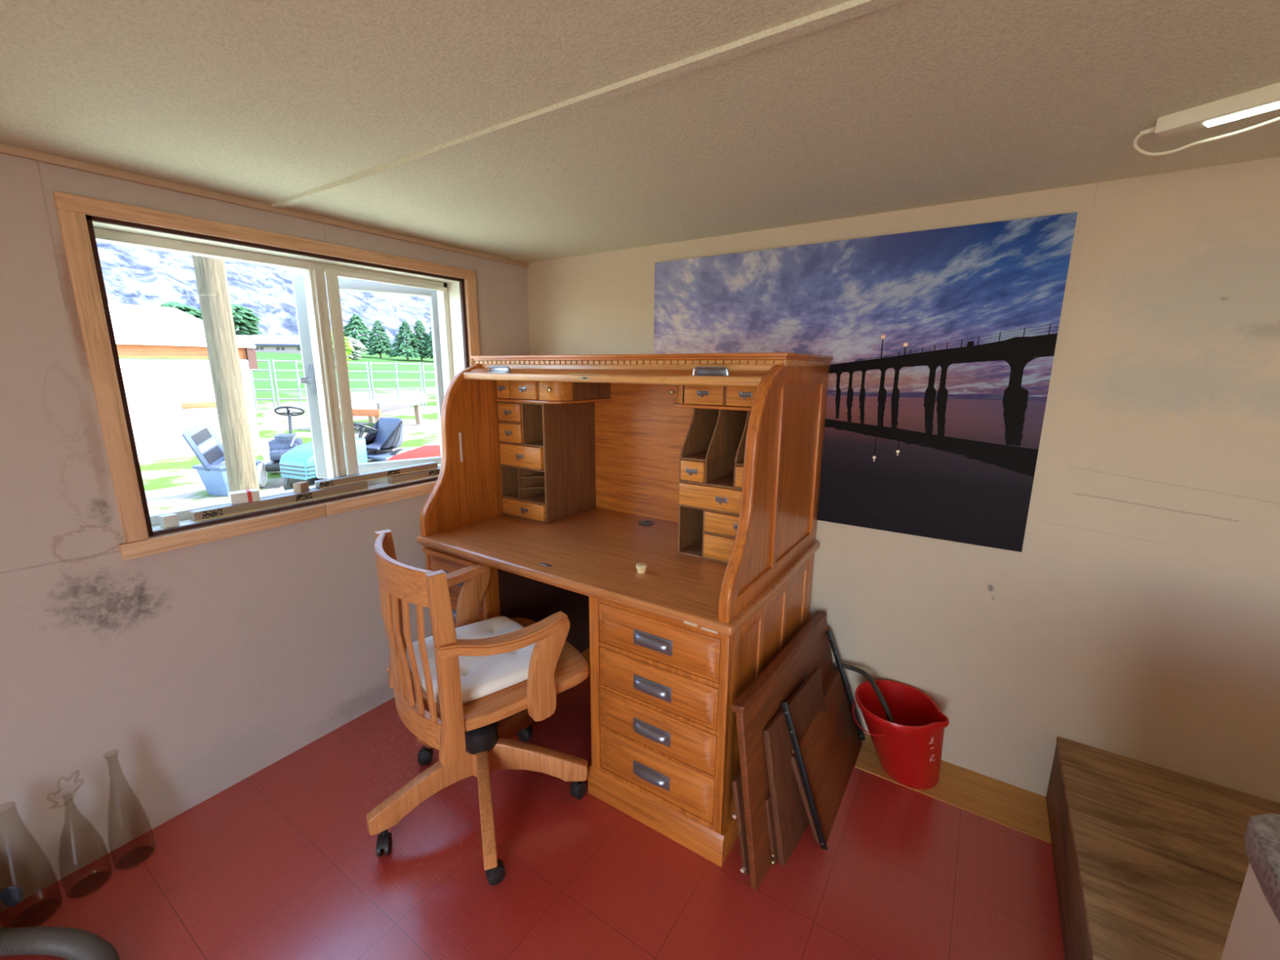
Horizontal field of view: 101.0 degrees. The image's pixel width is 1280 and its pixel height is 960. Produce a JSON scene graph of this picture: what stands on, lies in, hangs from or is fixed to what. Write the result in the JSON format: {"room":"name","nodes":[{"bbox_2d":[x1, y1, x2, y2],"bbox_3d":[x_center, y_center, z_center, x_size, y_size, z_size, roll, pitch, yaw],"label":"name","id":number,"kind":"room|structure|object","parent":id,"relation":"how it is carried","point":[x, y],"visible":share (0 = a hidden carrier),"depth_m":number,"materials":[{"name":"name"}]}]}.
{"room":"home office","nodes":[
{"label":"home office","id":0,"kind":"room"},
{"bbox_2d":[0,152,529,925],"bbox_3d":[-1.677,0.267,1.361,0.150,2.125,4.020,8,14,32],"label":"wall","id":1,"kind":"structure","parent":0,"point":[135,693],"depth_m":1.54,"materials":[{"name":"white paint"}]},
{"bbox_2d":[0,142,528,267],"bbox_3d":[-1.635,-0.742,1.049,0.014,0.022,3.900,8,14,32],"label":"trim","id":2,"kind":"structure","parent":1,"relation":"attached to","point":[5,148],"depth_m":1.58,"materials":[{"name":"beige wood"}]},
{"bbox_2d":[52,191,479,560],"bbox_3d":[-1.270,-0.385,2.067,0.432,0.966,1.355,8,14,32],"label":"window","id":3,"kind":"structure","parent":1,"relation":"in","point":[83,221],"depth_m":1.83,"materials":[{"name":"brown wood"}]},
{"bbox_2d":[158,513,179,528],"bbox_3d":[-1.450,0.125,1.626,0.030,0.036,0.038,6,13,25],"label":"carton","id":4,"kind":"object","parent":3,"relation":"on","point":[170,520],"visible":1,"depth_m":1.62,"materials":[{"name":"white cardboard"}]},
{"bbox_2d":[189,481,368,521],"bbox_3d":[-1.270,0.068,1.912,0.041,0.031,0.565,8,14,32],"label":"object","id":5,"kind":"object","parent":3,"relation":"on","point":[202,514],"visible":0.91,"depth_m":1.85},
{"bbox_2d":[227,488,260,504],"bbox_3d":[-1.349,0.056,1.800,0.080,0.037,0.046,-11,17,-43],"label":"carton","id":6,"kind":"object","parent":5,"relation":"on","point":[247,495],"visible":1,"depth_m":1.78,"materials":[{"name":"white"}]},
{"bbox_2d":[293,481,309,493],"bbox_3d":[-1.250,0.026,1.947,0.032,0.034,0.040,2,12,8],"label":"carton","id":7,"kind":"object","parent":5,"relation":"on","point":[300,486],"visible":1,"depth_m":1.93,"materials":[{"name":"beige cardboard"}]},
{"bbox_2d":[314,462,437,488],"bbox_3d":[-1.082,-0.025,2.212,0.041,0.027,0.515,8,14,32],"label":"carton","id":8,"kind":"object","parent":5,"relation":"on","point":[344,480],"visible":1,"depth_m":2.16,"materials":[{"name":"brown cardboard"}]},
{"bbox_2d":[387,466,440,484],"bbox_3d":[-0.970,-0.026,2.365,0.039,0.029,0.320,8,14,32],"label":"carton","id":9,"kind":"object","parent":3,"relation":"on","point":[435,472],"visible":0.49,"depth_m":2.31,"materials":[{"name":"beige cardboard"}]},
{"bbox_2d":[0,669,1065,959],"bbox_3d":[-0.024,1.392,0.411,3.900,0.060,3.900,8,14,32],"label":"floor","id":10,"kind":"structure","parent":0,"point":[282,862],"depth_m":1.49,"materials":[{"name":"red plastic"}]},
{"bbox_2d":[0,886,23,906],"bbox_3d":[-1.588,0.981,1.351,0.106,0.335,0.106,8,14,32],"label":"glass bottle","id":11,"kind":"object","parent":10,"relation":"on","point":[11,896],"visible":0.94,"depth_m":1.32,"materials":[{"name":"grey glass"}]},
{"bbox_2d":[0,925,119,959],"bbox_3d":[-1.427,1.081,1.150,0.687,0.225,0.348,6,13,26],"label":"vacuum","id":12,"kind":"object","parent":10,"relation":"on","point":[66,943],"visible":1,"depth_m":1.28,"materials":[{"name":"plastic"}]},
{"bbox_2d":[365,528,588,885],"bbox_3d":[-0.530,0.622,1.664,0.663,0.918,0.664,-10,16,-40],"label":"swivel armchair","id":13,"kind":"object","parent":10,"relation":"on","point":[473,737],"visible":0.97,"depth_m":1.50,"materials":[{"name":"brown wood"}]},
{"bbox_2d":[405,616,535,705],"bbox_3d":[-0.516,0.561,1.688,0.380,0.056,0.394,-9,15,-38],"label":"seat cushion","id":14,"kind":"object","parent":13,"relation":"on","point":[480,676],"visible":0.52,"depth_m":1.60,"materials":[{"name":"beige fabric"}]},
{"bbox_2d":[416,352,833,866],"bbox_3d":[-0.095,0.262,2.062,1.342,1.460,0.842,8,14,32],"label":"desk","id":15,"kind":"object","parent":10,"relation":"on","point":[560,475],"visible":0.93,"depth_m":1.79,"materials":[{"name":"brown wood"}]},
{"bbox_2d":[519,471,544,478],"bbox_3d":[-0.373,-0.028,2.380,0.149,0.005,0.320,8,14,32],"label":"shelf","id":16,"kind":"object","parent":15,"relation":"attached to","point":[525,474],"depth_m":2.33,"materials":[{"name":"brown wood"}]},
{"bbox_2d":[520,481,544,488],"bbox_3d":[-0.373,0.019,2.389,0.149,0.005,0.320,8,14,32],"label":"shelf","id":17,"kind":"object","parent":15,"relation":"attached to","point":[529,485],"depth_m":2.34,"materials":[{"name":"brown wood"}]},
{"bbox_2d":[495,398,611,404],"bbox_3d":[-0.373,-0.353,2.314,0.369,0.010,0.340,8,14,32],"label":"shelf","id":18,"kind":"object","parent":15,"relation":"attached to","point":[498,401],"depth_m":2.19,"materials":[{"name":"brown wood"}]},
{"bbox_2d":[416,506,819,635],"bbox_3d":[-0.094,0.243,2.060,1.342,0.030,0.836,8,14,32],"label":"countertop","id":19,"kind":"structure","parent":15,"relation":"on","point":[597,552],"depth_m":1.84,"materials":[{"name":"brown wood"}]},
{"bbox_2d":[635,562,647,573],"bbox_3d":[0.005,0.287,1.719,0.038,0.026,0.038,8,14,32],"label":"stopper","id":20,"kind":"object","parent":15,"relation":"on","point":[641,567],"visible":1,"depth_m":1.71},
{"bbox_2d":[672,402,751,410],"bbox_3d":[0.351,-0.262,1.845,0.395,0.010,0.340,8,14,32],"label":"shelf","id":21,"kind":"object","parent":15,"relation":"attached to","point":[695,406],"depth_m":1.72,"materials":[{"name":"brown wood"}]},
{"bbox_2d":[731,769,749,875],"bbox_3d":[0.416,0.945,1.679,0.061,0.291,0.492,9,15,34],"label":"thin oak slat","id":22,"kind":"object","parent":10,"relation":"on","point":[736,782],"visible":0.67,"depth_m":1.49,"materials":[{"name":"brown wood"}]},
{"bbox_2d":[765,792,778,864],"bbox_3d":[0.469,0.998,1.641,0.056,0.204,0.320,10,16,40],"label":"short oak slat","id":23,"kind":"object","parent":10,"relation":"on","point":[771,825],"visible":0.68,"depth_m":1.53,"materials":[{"name":"brown wood"}]},
{"bbox_2d":[730,612,833,890],"bbox_3d":[0.524,0.798,1.751,0.150,0.547,0.813,8,14,32],"label":"board","id":24,"kind":"object","parent":10,"relation":"on","point":[759,703],"visible":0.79,"depth_m":1.51,"materials":[{"name":"brown wood"}]},
{"bbox_2d":[763,667,826,866],"bbox_3d":[0.522,0.879,1.684,0.102,0.419,0.449,9,15,36],"label":"board","id":25,"kind":"object","parent":10,"relation":"on","point":[791,820],"visible":0.71,"depth_m":1.58,"materials":[{"name":"brown wood"}]},
{"bbox_2d":[780,630,865,849],"bbox_3d":[0.636,0.836,1.814,0.191,0.449,0.578,8,14,32],"label":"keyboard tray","id":26,"kind":"object","parent":10,"relation":"on","point":[824,758],"visible":0.93,"depth_m":1.76,"materials":[{"name":"brown wood"}]},
{"bbox_2d":[791,670,862,844],"bbox_3d":[0.631,0.919,1.834,0.182,0.278,0.546,8,14,32],"label":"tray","id":27,"kind":"object","parent":26,"relation":"on","point":[830,745],"depth_m":1.76,"materials":[{"name":"brown wood"}]},
{"bbox_2d":[854,732,1051,843],"bbox_3d":[0.800,1.019,2.033,1.245,0.002,0.213,8,14,32],"label":"floor strip","id":28,"kind":"object","parent":10,"relation":"on","point":[1021,810],"visible":0.5,"depth_m":1.79,"materials":[{"name":"brown wood"}]},
{"bbox_2d":[852,680,949,789],"bbox_3d":[0.916,0.914,1.884,0.300,0.265,0.276,8,14,32],"label":"bucket","id":29,"kind":"object","parent":28,"relation":"on","point":[908,749],"visible":0.98,"depth_m":1.82,"materials":[{"name":"plastic"}]},
{"bbox_2d":[835,662,894,723],"bbox_3d":[0.843,0.865,1.973,0.060,0.281,0.298,-6,14,-28],"label":"tube","id":30,"kind":"object","parent":29,"relation":"in","point":[869,678],"visible":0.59,"depth_m":1.92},
{"bbox_2d":[1045,736,1279,959],"bbox_3d":[1.422,1.065,1.267,0.642,0.238,0.793,8,14,32],"label":"box","id":31,"kind":"object","parent":10,"relation":"on","point":[1151,862],"visible":0.98,"depth_m":1.33,"materials":[{"name":"brown wood"}]},
{"bbox_2d":[1220,813,1279,959],"bbox_3d":[0.704,0.958,0.165,0.624,0.900,1.049,8,14,32],"label":"base cabinet","id":32,"kind":"object","parent":10,"relation":"on","point":[1254,933],"visible":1,"depth_m":0.60,"materials":[{"name":"white paint"}]},
{"bbox_2d":[0,0,1279,262],"bbox_3d":[-0.029,-0.591,-0.001,4.180,0.140,4.140,8,14,32],"label":"ceiling","id":33,"kind":"structure","parent":0,"point":[907,104],"depth_m":1.03,"materials":[{"name":"beige paint"}]},
{"bbox_2d":[271,0,906,208],"bbox_3d":[0.436,-0.653,0.672,3.900,0.016,0.026,8,14,32],"label":"trim","id":34,"kind":"structure","parent":33,"relation":"attached to","point":[851,9],"depth_m":0.96,"materials":[{"name":"beige wood"}]},
{"bbox_2d":[1133,81,1279,155],"bbox_3d":[1.238,-0.667,0.866,0.070,0.058,0.664,-7,14,-30],"label":"strip light","id":35,"kind":"object","parent":33,"relation":"attached to","point":[1267,98],"visible":1,"depth_m":1.02,"materials":[{"name":"beige plastic"}]},
{"bbox_2d":[1203,101,1279,127],"bbox_3d":[1.259,-0.656,0.825,0.028,0.004,0.530,-7,14,-30],"label":"diffuser","id":36,"kind":"object","parent":35,"relation":"attached to","point":[1242,109],"depth_m":1.00,"materials":[{"name":"white plastic"}]},
{"bbox_2d":[526,156,1279,803],"bbox_3d":[1.087,0.175,1.867,3.900,2.125,0.120,8,14,32],"label":"wall","id":37,"kind":"structure","parent":0,"point":[1136,616],"depth_m":1.55,"materials":[{"name":"white paint"}]},
{"bbox_2d":[653,212,1077,552],"bbox_3d":[0.647,-0.345,1.966,1.395,1.004,0.022,8,14,32],"label":"picture","id":38,"kind":"object","parent":37,"relation":"attached to","point":[941,343],"visible":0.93,"depth_m":1.77,"materials":[{"name":"paper"}]},
{"label":"outside","id":39,"kind":"structure","parent":0,"visible":0},
{"bbox_2d":[96,241,439,513],"bbox_3d":[-49.933,-85.838,125.823,245.000,117.935,296.000,8,14,32],"label":"outdoor landscape backdrop","id":40,"kind":"structure","parent":39,"point":[132,275],"depth_m":66.25,"materials":[{"name":"multicoloured"}]},
{"bbox_2d":[156,301,202,320],"bbox_3d":[-50.933,-17.385,58.301,5.853,4.405,6.132,8,14,32],"label":"broad tree","id":41,"kind":"object","parent":40,"relation":"on","point":[193,312],"visible":0.25,"depth_m":57.57,"materials":[{"name":"green plant"}]},
{"bbox_2d":[108,302,261,462],"bbox_3d":[-10.684,-1.379,7.008,3.550,2.690,8.500,8,14,32],"label":"shed","id":42,"kind":"object","parent":40,"relation":"on","point":[166,398],"visible":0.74,"depth_m":8.73,"materials":[{"name":"metal"}]},
{"bbox_2d":[191,459,261,496],"bbox_3d":[-4.960,-0.027,6.385,0.420,0.370,0.520,3,12,13],"label":"bucket","id":43,"kind":"object","parent":40,"relation":"on","point":[215,480],"visible":0.55,"depth_m":6.18,"materials":[{"name":"blue paint"}]},
{"bbox_2d":[181,421,224,471],"bbox_3d":[-5.008,-0.392,6.104,0.045,0.575,0.479,3,12,13],"label":"sign","id":44,"kind":"object","parent":43,"relation":"on","point":[202,439],"visible":0.86,"depth_m":6.07,"materials":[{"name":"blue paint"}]},
{"bbox_2d":[231,302,262,335],"bbox_3d":[-49.584,-19.032,63.959,6.654,4.835,6.668,8,14,32],"label":"broad tree","id":45,"kind":"object","parent":40,"relation":"on","point":[244,320],"visible":0.43,"depth_m":63.70,"materials":[{"name":"green plant"}]},
{"bbox_2d":[239,359,275,411],"bbox_3d":[-11.150,-2.731,15.212,0.950,1.521,0.053,-9,15,-37],"label":"fence panel","id":46,"kind":"object","parent":40,"relation":"on","point":[252,380],"visible":0.55,"depth_m":15.33,"materials":[{"name":"white metal"}]},
{"bbox_2d":[235,334,301,353],"bbox_3d":[-38.266,-14.094,56.316,9.950,2.500,6.250,-3,12,-14],"label":"house","id":47,"kind":"structure","parent":40,"relation":"on","point":[264,344],"depth_m":54.30,"materials":[{"name":"paint"}]},
{"bbox_2d":[257,406,304,487],"bbox_3d":[-4.763,-0.510,7.191,0.800,0.979,1.420,-5,13,-22],"label":"stripped mower","id":48,"kind":"object","parent":40,"relation":"on","point":[273,450],"visible":0.6,"depth_m":6.83,"materials":[{"name":"black metal"}]},
{"bbox_2d":[271,359,306,411],"bbox_3d":[-10.285,-2.850,15.909,1.193,1.522,0.054,-10,16,-40],"label":"fence panel","id":49,"kind":"object","parent":40,"relation":"on","point":[295,362],"visible":0.62,"depth_m":15.70,"materials":[{"name":"white metal"}]},
{"bbox_2d":[330,330,354,368],"bbox_3d":[-19.317,-8.237,33.342,2.195,2.321,2.164,2,12,5],"label":"shrub","id":50,"kind":"object","parent":40,"relation":"on","point":[347,344],"visible":0.06,"depth_m":33.51,"materials":[{"name":"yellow plant"}]},
{"bbox_2d":[335,361,371,399],"bbox_3d":[-9.323,-3.014,16.804,0.055,1.517,1.365,12,17,43],"label":"fence panel","id":51,"kind":"object","parent":40,"relation":"on","point":[366,362],"visible":0.33,"depth_m":17.09,"materials":[{"name":"white metal"}]},
{"bbox_2d":[344,336,368,359],"bbox_3d":[-23.936,-10.724,43.111,2.958,1.913,3.094,8,14,32],"label":"flowering bush","id":52,"kind":"object","parent":40,"relation":"on","point":[357,345],"visible":0.44,"depth_m":43.04,"materials":[{"name":"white plant"}]},
{"bbox_2d":[342,313,385,354],"bbox_3d":[-27.336,-13.868,50.592,5.043,4.003,4.847,-4,13,-21],"label":"conifer","id":53,"kind":"object","parent":40,"relation":"on","point":[357,322],"visible":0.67,"depth_m":50.03,"materials":[{"name":"green plant"}]},
{"bbox_2d":[363,320,394,358],"bbox_3d":[-24.225,-13.038,48.821,3.277,3.442,3.088,8,14,32],"label":"conifer","id":54,"kind":"object","parent":40,"relation":"on","point":[384,344],"visible":1,"depth_m":48.43,"materials":[{"name":"green plant"}]},
{"bbox_2d":[338,392,426,424],"bbox_3d":[-6.596,-1.651,13.039,1.800,0.886,1.861,3,12,12],"label":"bench","id":55,"kind":"object","parent":40,"relation":"on","point":[362,406],"visible":0.56,"depth_m":12.91,"materials":[{"name":"white wood"}]},
{"bbox_2d":[368,361,423,406],"bbox_3d":[-8.220,-3.224,17.894,1.677,1.510,0.055,-11,17,-44],"label":"fence panel","id":56,"kind":"object","parent":40,"relation":"on","point":[397,388],"visible":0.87,"depth_m":17.85,"materials":[{"name":"white metal"}]},
{"bbox_2d":[386,320,425,360],"bbox_3d":[-20.810,-12.396,47.000,3.170,3.462,3.436,0,12,-4],"label":"conifer","id":57,"kind":"object","parent":40,"relation":"on","point":[397,351],"visible":0.98,"depth_m":46.43,"materials":[{"name":"green plant"}]},
{"bbox_2d":[403,320,433,360],"bbox_3d":[-20.024,-12.672,47.927,3.329,3.644,3.190,-2,12,-13],"label":"conifer","id":58,"kind":"object","parent":40,"relation":"on","point":[419,324],"visible":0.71,"depth_m":47.40,"materials":[{"name":"green plant"}]},
{"bbox_2d":[420,327,433,359],"bbox_3d":[-18.386,-12.577,47.855,3.381,3.673,3.263,8,14,32],"label":"conifer","id":59,"kind":"object","parent":40,"relation":"on","point":[428,339],"visible":0.26,"depth_m":47.32,"materials":[{"name":"green plant"}]},
{"bbox_2d":[422,362,435,406],"bbox_3d":[-6.833,-3.477,19.182,2.052,1.515,0.054,-10,16,-41],"label":"fence panel","id":60,"kind":"object","parent":40,"relation":"on","point":[423,363],"visible":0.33,"depth_m":18.54,"materials":[{"name":"white metal"}]},
{"bbox_3d":[-2.842,0.708,3.939,4.440,0.055,13.000,8,14,32],"label":"patio","id":61,"kind":"object","parent":40,"relation":"on","visible":0},
{"bbox_2d":[191,254,260,494],"bbox_3d":[-3.461,-1.439,4.310,0.218,3.987,0.216,8,14,32],"label":"wooden post","id":62,"kind":"object","parent":61,"relation":"on","point":[211,276],"visible":0.39,"depth_m":4.37,"materials":[{"name":"beige wood"}]},
{"bbox_2d":[278,417,410,490],"bbox_3d":[-3.539,-0.280,6.450,0.800,0.851,1.468,5,13,22],"label":"riding mower","id":63,"kind":"object","parent":61,"relation":"on","point":[297,464],"visible":0.45,"depth_m":6.38,"materials":[{"name":"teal metal"}]},
{"bbox_2d":[278,436,367,479],"bbox_3d":[-3.666,-0.278,6.133,0.593,0.380,0.857,8,14,32],"label":"hood","id":64,"kind":"object","parent":63,"relation":"attached to","point":[298,463],"depth_m":5.83,"materials":[{"name":"plastic"}]},
{"bbox_2d":[386,444,440,461],"bbox_3d":[-2.041,-0.124,5.685,0.800,0.851,1.460,8,14,31],"label":"riding mower","id":65,"kind":"object","parent":61,"relation":"on","point":[428,451],"visible":0.02,"depth_m":5.32,"materials":[{"name":"red metal"}]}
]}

